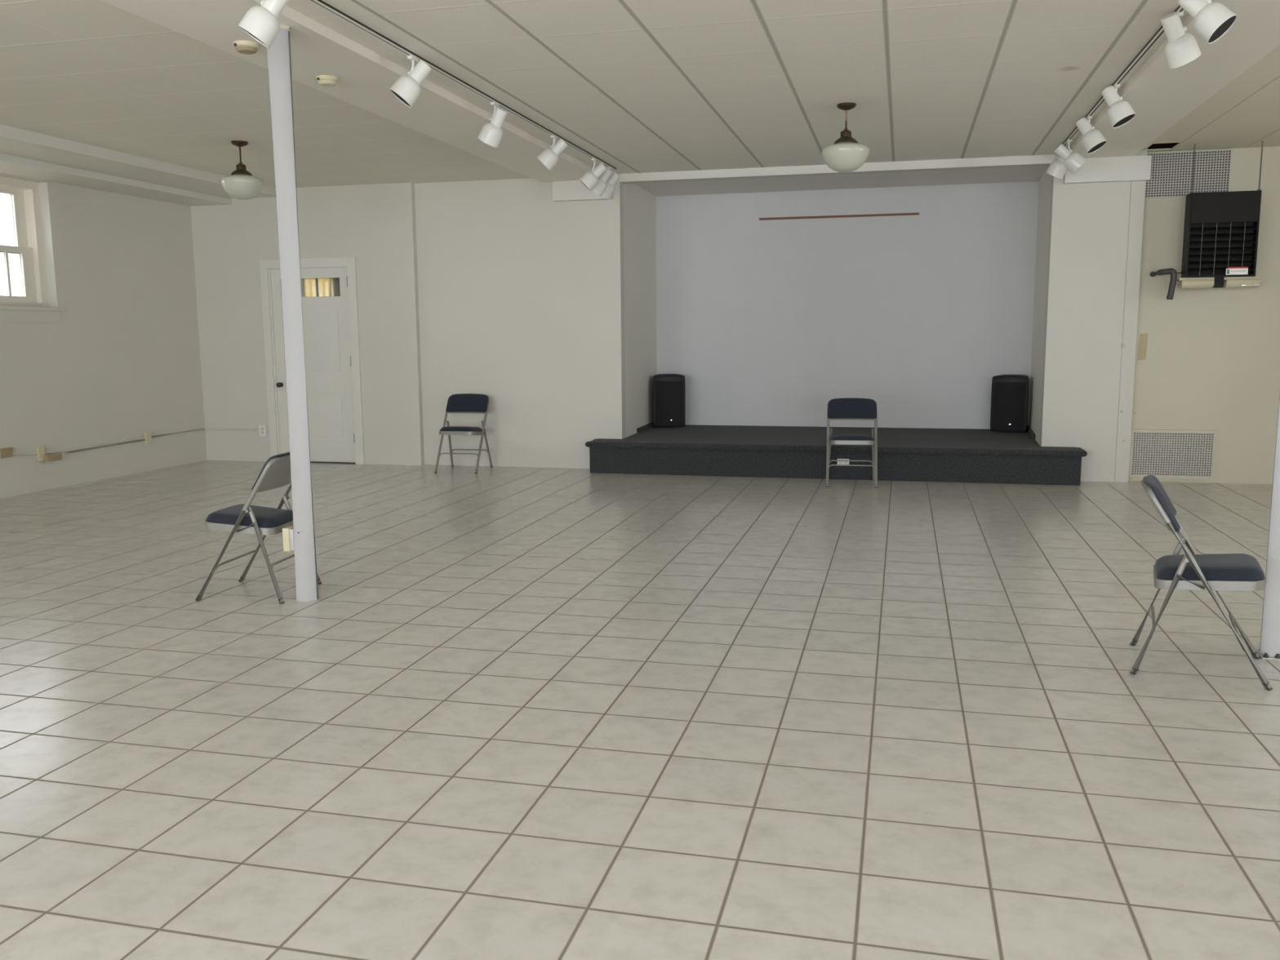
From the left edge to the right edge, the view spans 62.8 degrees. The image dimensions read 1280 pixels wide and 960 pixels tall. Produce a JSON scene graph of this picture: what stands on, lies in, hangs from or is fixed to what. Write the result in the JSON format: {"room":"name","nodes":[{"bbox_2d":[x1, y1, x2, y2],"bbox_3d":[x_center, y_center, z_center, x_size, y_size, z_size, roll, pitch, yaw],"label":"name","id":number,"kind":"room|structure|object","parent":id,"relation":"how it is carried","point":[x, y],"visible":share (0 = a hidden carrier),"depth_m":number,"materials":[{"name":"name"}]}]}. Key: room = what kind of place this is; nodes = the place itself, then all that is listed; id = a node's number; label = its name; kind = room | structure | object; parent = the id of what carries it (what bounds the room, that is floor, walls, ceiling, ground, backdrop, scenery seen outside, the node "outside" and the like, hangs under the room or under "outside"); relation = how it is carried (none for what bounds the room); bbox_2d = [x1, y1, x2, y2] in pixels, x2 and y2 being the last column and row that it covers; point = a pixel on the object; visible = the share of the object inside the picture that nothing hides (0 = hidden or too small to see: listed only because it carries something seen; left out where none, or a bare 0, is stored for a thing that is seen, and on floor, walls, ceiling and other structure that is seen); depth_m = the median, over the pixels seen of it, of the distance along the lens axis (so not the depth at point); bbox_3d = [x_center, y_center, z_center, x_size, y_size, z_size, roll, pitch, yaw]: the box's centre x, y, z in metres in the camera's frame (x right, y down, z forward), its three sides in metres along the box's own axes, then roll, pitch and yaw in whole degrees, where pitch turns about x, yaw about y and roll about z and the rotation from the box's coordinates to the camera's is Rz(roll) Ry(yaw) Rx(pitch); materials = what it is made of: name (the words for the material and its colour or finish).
{"room":"community hall","nodes":[
{"label":"community hall","id":0,"kind":"room"},
{"bbox_2d":[0,173,207,497],"bbox_3d":[-6.927,-0.766,4.826,0.300,3.100,14.740,2,8,14],"label":"wall","id":1,"kind":"structure","parent":0,"point":[122,360],"depth_m":10.48,"materials":[{"name":"white paint"}]},
{"bbox_2d":[0,447,13,457],"bbox_3d":[-5.651,-0.243,9.325,0.044,0.085,0.130,2,8,14],"label":"outlet box","id":2,"kind":"object","parent":1,"relation":"attached to","point":[4,452],"visible":1,"depth_m":9.31,"materials":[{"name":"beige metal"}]},
{"bbox_2d":[0,176,64,322],"bbox_3d":[-5.792,-2.037,9.169,0.310,1.289,1.520,2,8,14],"label":"window","id":3,"kind":"structure","parent":1,"relation":"in","point":[24,297],"depth_m":9.67,"materials":[{"name":"paint"}]},
{"bbox_2d":[35,445,62,462],"bbox_3d":[-5.518,-0.250,9.776,0.085,0.147,0.228,2,8,14],"label":"outlet box","id":4,"kind":"object","parent":1,"relation":"attached to","point":[41,455],"visible":1,"depth_m":9.72,"materials":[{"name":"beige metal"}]},
{"bbox_2d":[0,153,231,206],"bbox_3d":[-6.497,-2.094,4.686,0.530,0.062,14.440,2,8,14],"label":"trim","id":5,"kind":"structure","parent":1,"relation":"attached to","point":[9,164],"depth_m":9.89,"materials":[{"name":"white paint"}]},
{"bbox_2d":[13,427,256,455],"bbox_3d":[-5.132,-0.316,10.109,0.668,0.102,3.837,2,8,14],"label":"conduit","id":6,"kind":"object","parent":1,"relation":"attached to","point":[139,439],"visible":1,"depth_m":10.62,"materials":[{"name":"white metal"}]},
{"bbox_2d":[0,124,275,199],"bbox_3d":[-6.207,-2.160,4.604,1.130,0.088,14.440,2,8,14],"label":"ceiling beam","id":7,"kind":"structure","parent":1,"relation":"attached to","point":[14,141],"depth_m":9.16,"materials":[{"name":"white paint"}]},
{"bbox_2d":[142,431,151,444],"bbox_3d":[-5.210,-0.444,11.086,0.044,0.135,0.085,2,8,14],"label":"outlet box","id":8,"kind":"object","parent":1,"relation":"attached to","point":[147,436],"visible":1,"depth_m":11.06,"materials":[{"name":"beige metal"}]},
{"bbox_2d":[300,277,340,297],"bbox_3d":[-3.599,-1.621,12.502,2.370,2.780,1.410,2,8,14],"label":"wall","id":9,"kind":"structure","parent":0,"point":[336,291],"depth_m":13.05,"materials":[{"name":"grey paint"}]},
{"bbox_2d":[0,460,1279,959],"bbox_3d":[0.036,0.976,3.485,14.550,0.080,15.050,2,8,14],"label":"floor","id":10,"kind":"structure","parent":0,"point":[515,713],"depth_m":3.82,"materials":[{"name":"tile"}]},
{"bbox_2d":[195,451,321,604],"bbox_3d":[-2.115,0.235,5.784,0.513,0.797,0.470,1,8,9],"label":"folding chair","id":11,"kind":"object","parent":10,"relation":"on","point":[275,473],"visible":0.73,"depth_m":5.61,"materials":[{"name":"grey metal"}]},
{"bbox_2d":[266,24,318,601],"bbox_3d":[-1.810,-0.815,5.470,0.132,2.944,0.132,2,8,14],"label":"support pole","id":12,"kind":"object","parent":10,"relation":"on","point":[279,60],"visible":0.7,"depth_m":5.46,"materials":[{"name":"white metal"}]},
{"bbox_2d":[282,525,294,551],"bbox_3d":[-1.885,0.317,5.664,0.063,0.126,0.072,2,8,14],"label":"outlet box","id":13,"kind":"object","parent":12,"relation":"attached to","point":[288,531],"visible":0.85,"depth_m":5.63,"materials":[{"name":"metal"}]},
{"bbox_2d":[434,393,493,473],"bbox_3d":[-1.851,-0.490,10.964,0.470,0.797,0.513,1,8,11],"label":"folding chair","id":14,"kind":"object","parent":10,"relation":"on","point":[462,402],"visible":1,"depth_m":11.04,"materials":[{"name":"grey metal"}]},
{"bbox_2d":[585,424,1087,485],"bbox_3d":[2.008,-0.310,11.136,4.782,0.322,2.139,2,8,14],"label":"stage","id":15,"kind":"object","parent":10,"relation":"on","point":[975,455],"visible":1,"depth_m":10.28,"materials":[{"name":"grey carpet"}]},
{"bbox_2d":[652,373,684,427],"bbox_3d":[0.333,-0.927,12.240,0.378,0.619,0.376,-1,8,-2],"label":"loudspeaker","id":16,"kind":"object","parent":15,"relation":"on","point":[668,389],"visible":1,"depth_m":12.07,"materials":[{"name":"black plastic"}]},
{"bbox_2d":[654,380,683,422],"bbox_3d":[0.339,-0.898,12.081,0.326,0.485,0.039,-1,8,-2],"label":"grille","id":17,"kind":"object","parent":16,"relation":"attached to","point":[668,394],"depth_m":12.07,"materials":[{"name":"black metal"}]},
{"bbox_2d":[837,458,848,464],"bbox_3d":[1.956,-0.175,10.094,0.112,0.058,0.010,2,8,14],"label":"outlet plate","id":18,"kind":"object","parent":15,"relation":"attached to","point":[838,462],"visible":0.59,"depth_m":10.09,"materials":[{"name":"white plastic"}]},
{"bbox_2d":[990,374,1028,432],"bbox_3d":[4.019,-0.832,11.369,0.378,0.619,0.376,3,9,26],"label":"loudspeaker","id":19,"kind":"object","parent":15,"relation":"on","point":[1009,393],"visible":1,"depth_m":11.21,"materials":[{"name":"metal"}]},
{"bbox_2d":[825,397,877,488],"bbox_3d":[1.975,-0.352,9.774,0.470,0.797,0.513,1,8,10],"label":"folding chair","id":20,"kind":"object","parent":10,"relation":"on","point":[851,408],"visible":1,"depth_m":9.85,"materials":[{"name":"grey metal"}]},
{"bbox_2d":[1129,475,1272,690],"bbox_3d":[2.352,0.399,4.381,0.513,0.797,0.470,3,9,25],"label":"folding chair","id":21,"kind":"object","parent":10,"relation":"on","point":[1193,571],"visible":1,"depth_m":4.25,"materials":[{"name":"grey metal"}]},
{"bbox_2d":[1255,395,1279,660],"bbox_3d":[2.753,-0.693,4.360,0.136,2.944,0.140,2,8,14],"label":"support pole","id":22,"kind":"object","parent":10,"relation":"on","point":[1269,646],"visible":0.84,"depth_m":4.50,"materials":[{"name":"white metal"}]},
{"bbox_2d":[0,0,1279,187],"bbox_3d":[0.009,-2.035,3.040,14.550,0.008,15.000,2,8,14],"label":"ceiling","id":23,"kind":"structure","parent":0,"point":[638,86],"depth_m":6.67,"materials":[{"name":"paint"}]},
{"bbox_2d":[220,140,263,199],"bbox_3d":[-3.305,-2.562,8.689,0.336,0.464,0.336,2,8,14],"label":"pendant lamp","id":24,"kind":"object","parent":23,"relation":"hanging from","point":[241,184],"visible":1,"depth_m":8.61,"materials":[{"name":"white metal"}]},
{"bbox_2d":[232,40,259,54],"bbox_3d":[-2.087,-2.290,5.560,0.134,0.044,0.134,2,8,14],"label":"smoke detector","id":25,"kind":"object","parent":23,"relation":"attached to","point":[249,47],"visible":1,"depth_m":5.52,"materials":[{"name":"beige plastic"}]},
{"bbox_2d":[315,75,338,86],"bbox_3d":[-1.879,-2.396,6.304,0.134,0.044,0.134,2,8,14],"label":"smoke detector","id":26,"kind":"object","parent":23,"relation":"attached to","point":[323,80],"visible":1,"depth_m":6.26,"materials":[{"name":"beige plastic"}]},
{"bbox_2d":[101,0,595,182],"bbox_3d":[-2.421,-2.074,3.671,0.670,0.055,14.450,2,8,14],"label":"ceiling beam","id":27,"kind":"structure","parent":23,"relation":"attached to","point":[366,77],"depth_m":6.27,"materials":[{"name":"paint"}]},
{"bbox_2d":[307,0,617,170],"bbox_3d":[-1.076,-2.545,6.857,0.042,0.022,6.950,2,8,14],"label":"track rail","id":28,"kind":"object","parent":23,"relation":"attached to","point":[325,6],"visible":1,"depth_m":6.31,"materials":[{"name":"white metal"}]},
{"bbox_2d":[238,0,288,48],"bbox_3d":[-1.661,-2.067,4.619,0.226,0.301,0.161,2,8,14],"label":"track light","id":29,"kind":"object","parent":28,"relation":"hanging from","point":[261,23],"visible":1,"depth_m":4.59,"materials":[{"name":"white metal"}]},
{"bbox_2d":[389,55,431,107],"bbox_3d":[-1.312,-2.275,5.992,0.239,0.276,0.155,-1,8,-2],"label":"track light","id":30,"kind":"object","parent":28,"relation":"hanging from","point":[406,88],"visible":1,"depth_m":5.96,"materials":[{"name":"white metal"}]},
{"bbox_2d":[477,102,507,147],"bbox_3d":[-1.008,-2.438,7.218,0.223,0.294,0.158,2,8,14],"label":"track light","id":31,"kind":"object","parent":28,"relation":"hanging from","point":[491,133],"visible":1,"depth_m":7.17,"materials":[{"name":"white metal"}]},
{"bbox_2d":[537,135,568,171],"bbox_3d":[-0.707,-2.619,8.411,0.250,0.270,0.158,2,8,14],"label":"track light","id":32,"kind":"object","parent":28,"relation":"hanging from","point":[548,157],"visible":1,"depth_m":8.37,"materials":[{"name":"white metal"}]},
{"bbox_2d":[578,158,606,191],"bbox_3d":[-0.433,-2.766,9.504,0.250,0.287,0.162,2,8,14],"label":"track light","id":33,"kind":"object","parent":28,"relation":"hanging from","point":[589,180],"visible":1,"depth_m":9.47,"materials":[{"name":"white metal"}]},
{"bbox_2d":[591,162,612,196],"bbox_3d":[-0.369,-2.796,9.764,0.238,0.301,0.153,2,8,14],"label":"track light","id":34,"kind":"object","parent":28,"relation":"hanging from","point":[601,186],"visible":0.62,"depth_m":9.71,"materials":[{"name":"white metal"}]},
{"bbox_2d":[601,166,620,199],"bbox_3d":[-0.302,-2.835,10.030,0.239,0.296,0.153,2,8,14],"label":"track light","id":35,"kind":"object","parent":28,"relation":"hanging from","point":[615,176],"visible":0.64,"depth_m":9.98,"materials":[{"name":"white metal"}]},
{"bbox_2d":[822,102,869,172],"bbox_3d":[1.459,-2.420,7.429,0.336,0.464,0.336,2,8,14],"label":"pendant lamp","id":36,"kind":"object","parent":23,"relation":"hanging from","point":[846,154],"visible":1,"depth_m":7.35,"materials":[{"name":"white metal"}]},
{"bbox_2d":[1062,4,1185,146],"bbox_3d":[2.873,-2.445,5.931,0.042,0.022,7.050,2,8,14],"label":"track rail","id":37,"kind":"object","parent":23,"relation":"attached to","point":[1160,33],"visible":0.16,"depth_m":6.31,"materials":[{"name":"white metal"}]},
{"bbox_2d":[1045,147,1072,178],"bbox_3d":[3.668,-2.767,9.165,0.217,0.267,0.157,5,10,36],"label":"track light","id":38,"kind":"object","parent":37,"relation":"hanging from","point":[1057,169],"visible":0.69,"depth_m":9.12,"materials":[{"name":"white metal"}]},
{"bbox_2d":[1054,139,1086,173],"bbox_3d":[3.598,-2.699,8.768,0.255,0.272,0.154,2,8,14],"label":"track light","id":39,"kind":"object","parent":37,"relation":"hanging from","point":[1073,161],"visible":1,"depth_m":8.73,"materials":[{"name":"white metal"}]},
{"bbox_2d":[1075,115,1106,154],"bbox_3d":[3.353,-2.563,7.782,0.217,0.267,0.162,2,8,14],"label":"track light","id":40,"kind":"object","parent":37,"relation":"hanging from","point":[1092,140],"visible":1,"depth_m":7.77,"materials":[{"name":"white metal"}]},
{"bbox_2d":[1101,84,1136,128],"bbox_3d":[3.105,-2.425,6.795,0.209,0.267,0.161,2,8,14],"label":"track light","id":41,"kind":"object","parent":37,"relation":"hanging from","point":[1119,113],"visible":1,"depth_m":6.78,"materials":[{"name":"white metal"}]},
{"bbox_2d":[1160,11,1201,68],"bbox_3d":[2.726,-2.218,5.294,0.227,0.265,0.153,-4,9,-26],"label":"track light","id":42,"kind":"object","parent":37,"relation":"hanging from","point":[1181,48],"visible":1,"depth_m":5.25,"materials":[{"name":"white metal"}]},
{"bbox_2d":[1177,0,1237,44],"bbox_3d":[2.613,-2.143,4.822,0.158,0.268,0.246,-7,10,-40],"label":"track light","id":43,"kind":"object","parent":37,"relation":"hanging from","point":[1212,20],"visible":1,"depth_m":4.78,"materials":[{"name":"white metal"}]},
{"bbox_2d":[1147,142,1178,149],"bbox_3d":[4.576,-3.051,9.170,0.420,0.241,0.540,2,8,14],"label":"vent","id":44,"kind":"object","parent":23,"relation":"in","point":[1166,145],"depth_m":9.41,"materials":[{"name":"black metal"}]},
{"bbox_2d":[1069,0,1279,158],"bbox_3d":[2.383,-1.947,2.516,0.585,0.055,14.515,2,8,14],"label":"beam","id":45,"kind":"structure","parent":23,"relation":"attached to","point":[1160,96],"depth_m":6.48,"materials":[{"name":"paint"}]},
{"bbox_2d":[1177,140,1263,288],"bbox_3d":[5.076,-2.296,9.134,0.643,1.233,0.173,2,8,14],"label":"heater","id":46,"kind":"object","parent":23,"relation":"hanging from","point":[1221,228],"visible":1,"depth_m":9.12,"materials":[{"name":"metal"}]},
{"bbox_2d":[1150,268,1183,299],"bbox_3d":[4.733,-1.757,9.434,0.206,0.275,0.348,2,8,14],"label":"gas pipe","id":47,"kind":"object","parent":46,"relation":"attached to","point":[1172,272],"visible":1,"depth_m":9.27,"materials":[{"name":"metal"}]},
{"bbox_2d":[1177,277,1214,288],"bbox_3d":[4.902,-1.737,9.250,0.280,0.095,0.106,2,8,14],"label":"tray","id":48,"kind":"object","parent":46,"relation":"on","point":[1183,282],"depth_m":9.21,"materials":[{"name":"beige metal"}]},
{"bbox_2d":[1223,276,1260,288],"bbox_3d":[5.251,-1.727,9.164,0.287,0.095,0.106,2,8,14],"label":"tray","id":49,"kind":"object","parent":46,"relation":"on","point":[1228,282],"depth_m":9.12,"materials":[{"name":"beige metal"}]},
{"bbox_2d":[191,147,1147,482],"bbox_3d":[-0.351,-1.655,10.844,10.128,3.100,0.240,2,8,14],"label":"wall","id":50,"kind":"structure","parent":0,"point":[507,292],"depth_m":11.08,"materials":[{"name":"white paint"}]},
{"bbox_2d":[258,425,267,435],"bbox_3d":[-4.256,-0.559,11.838,0.090,0.124,0.033,2,8,14],"label":"outlet plate","id":51,"kind":"object","parent":50,"relation":"attached to","point":[263,430],"visible":1,"depth_m":11.82,"materials":[{"name":"white plastic"}]},
{"bbox_2d":[259,257,364,464],"bbox_3d":[-3.607,-1.309,11.626,1.160,2.245,0.163,2,8,14],"label":"door","id":52,"kind":"structure","parent":50,"relation":"in","point":[331,326],"depth_m":11.60,"materials":[{"name":"white paint"}]},
{"bbox_2d":[302,278,333,297],"bbox_3d":[-4.025,-2.127,13.151,0.425,1.150,0.090,2,8,14],"label":"window","id":53,"kind":"structure","parent":52,"relation":"in","point":[316,279],"depth_m":13.07,"materials":[{"name":"paint"}]},
{"bbox_2d":[303,278,332,297],"bbox_3d":[-4.021,-2.136,13.127,0.376,1.074,0.012,2,8,14],"label":"window blind","id":54,"kind":"object","parent":53,"relation":"attached to","point":[325,284],"visible":0.18,"depth_m":13.09,"materials":[{"name":"beige fabric"}]},
{"bbox_2d":[552,180,613,201],"bbox_3d":[-0.579,-2.937,10.639,0.615,0.190,0.105,2,8,14],"label":"trim","id":55,"kind":"structure","parent":50,"relation":"attached to","point":[572,190],"depth_m":10.62,"materials":[{"name":"white paint"}]},
{"bbox_2d":[618,154,1054,182],"bbox_3d":[1.790,-2.987,10.068,4.115,0.077,0.025,2,8,14],"label":"trim","id":56,"kind":"structure","parent":50,"relation":"attached to","point":[1032,159],"depth_m":10.05,"materials":[{"name":"white paint"}]},
{"bbox_2d":[1063,155,1151,184],"bbox_3d":[4.210,-2.796,9.456,0.715,0.210,0.105,2,8,14],"label":"trim","id":57,"kind":"structure","parent":50,"relation":"attached to","point":[1129,168],"depth_m":9.40,"materials":[{"name":"white paint"}]},
{"bbox_2d":[655,181,1039,429],"bbox_3d":[2.261,-1.789,12.032,4.630,3.000,0.100,2,8,14],"label":"wall","id":58,"kind":"structure","parent":0,"point":[767,322],"depth_m":11.93,"materials":[{"name":"white paint"}]},
{"bbox_2d":[759,212,919,220],"bbox_3d":[2.227,-2.970,11.815,1.775,0.024,0.012,2,8,14],"label":"batten","id":59,"kind":"object","parent":58,"relation":"attached to","point":[895,214],"visible":1,"depth_m":11.81,"materials":[{"name":"brown wood"}]},
{"bbox_2d":[622,146,1279,484],"bbox_3d":[4.448,-1.659,10.627,9.555,3.100,1.780,2,8,14],"label":"wall","id":60,"kind":"structure","parent":0,"point":[1212,361],"depth_m":9.65,"materials":[{"name":"beige paint"}]},
{"bbox_2d":[636,422,653,432],"bbox_3d":[0.092,-0.621,12.116,0.014,0.050,1.099,1,8,12],"label":"baseboard","id":61,"kind":"structure","parent":60,"relation":"attached to","point":[651,424],"depth_m":11.91,"materials":[{"name":"grey carpet"}]},
{"bbox_2d":[1026,425,1035,439],"bbox_3d":[4.146,-0.510,11.114,0.014,0.050,1.100,2,8,16],"label":"baseboard","id":62,"kind":"structure","parent":60,"relation":"attached to","point":[1033,434],"depth_m":10.99,"materials":[{"name":"grey carpet"}]},
{"bbox_2d":[1137,333,1148,360],"bbox_3d":[4.657,-1.233,9.707,0.078,0.252,0.002,2,8,14],"label":"tape strip","id":63,"kind":"object","parent":60,"relation":"attached to","point":[1142,352],"visible":1,"depth_m":9.71,"materials":[{"name":"beige paper"}]},
{"bbox_2d":[1128,429,1217,479],"bbox_3d":[4.954,-0.241,9.762,0.738,0.456,0.024,2,8,14],"label":"air vent","id":64,"kind":"object","parent":60,"relation":"in","point":[1182,454],"visible":1,"depth_m":9.75,"materials":[{"name":"white metal"}]},
{"bbox_2d":[1144,148,1232,198],"bbox_3d":[4.918,-2.748,9.416,0.700,0.401,0.024,2,8,14],"label":"air vent","id":65,"kind":"object","parent":60,"relation":"in","point":[1171,175],"visible":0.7,"depth_m":9.41,"materials":[{"name":"white metal"}]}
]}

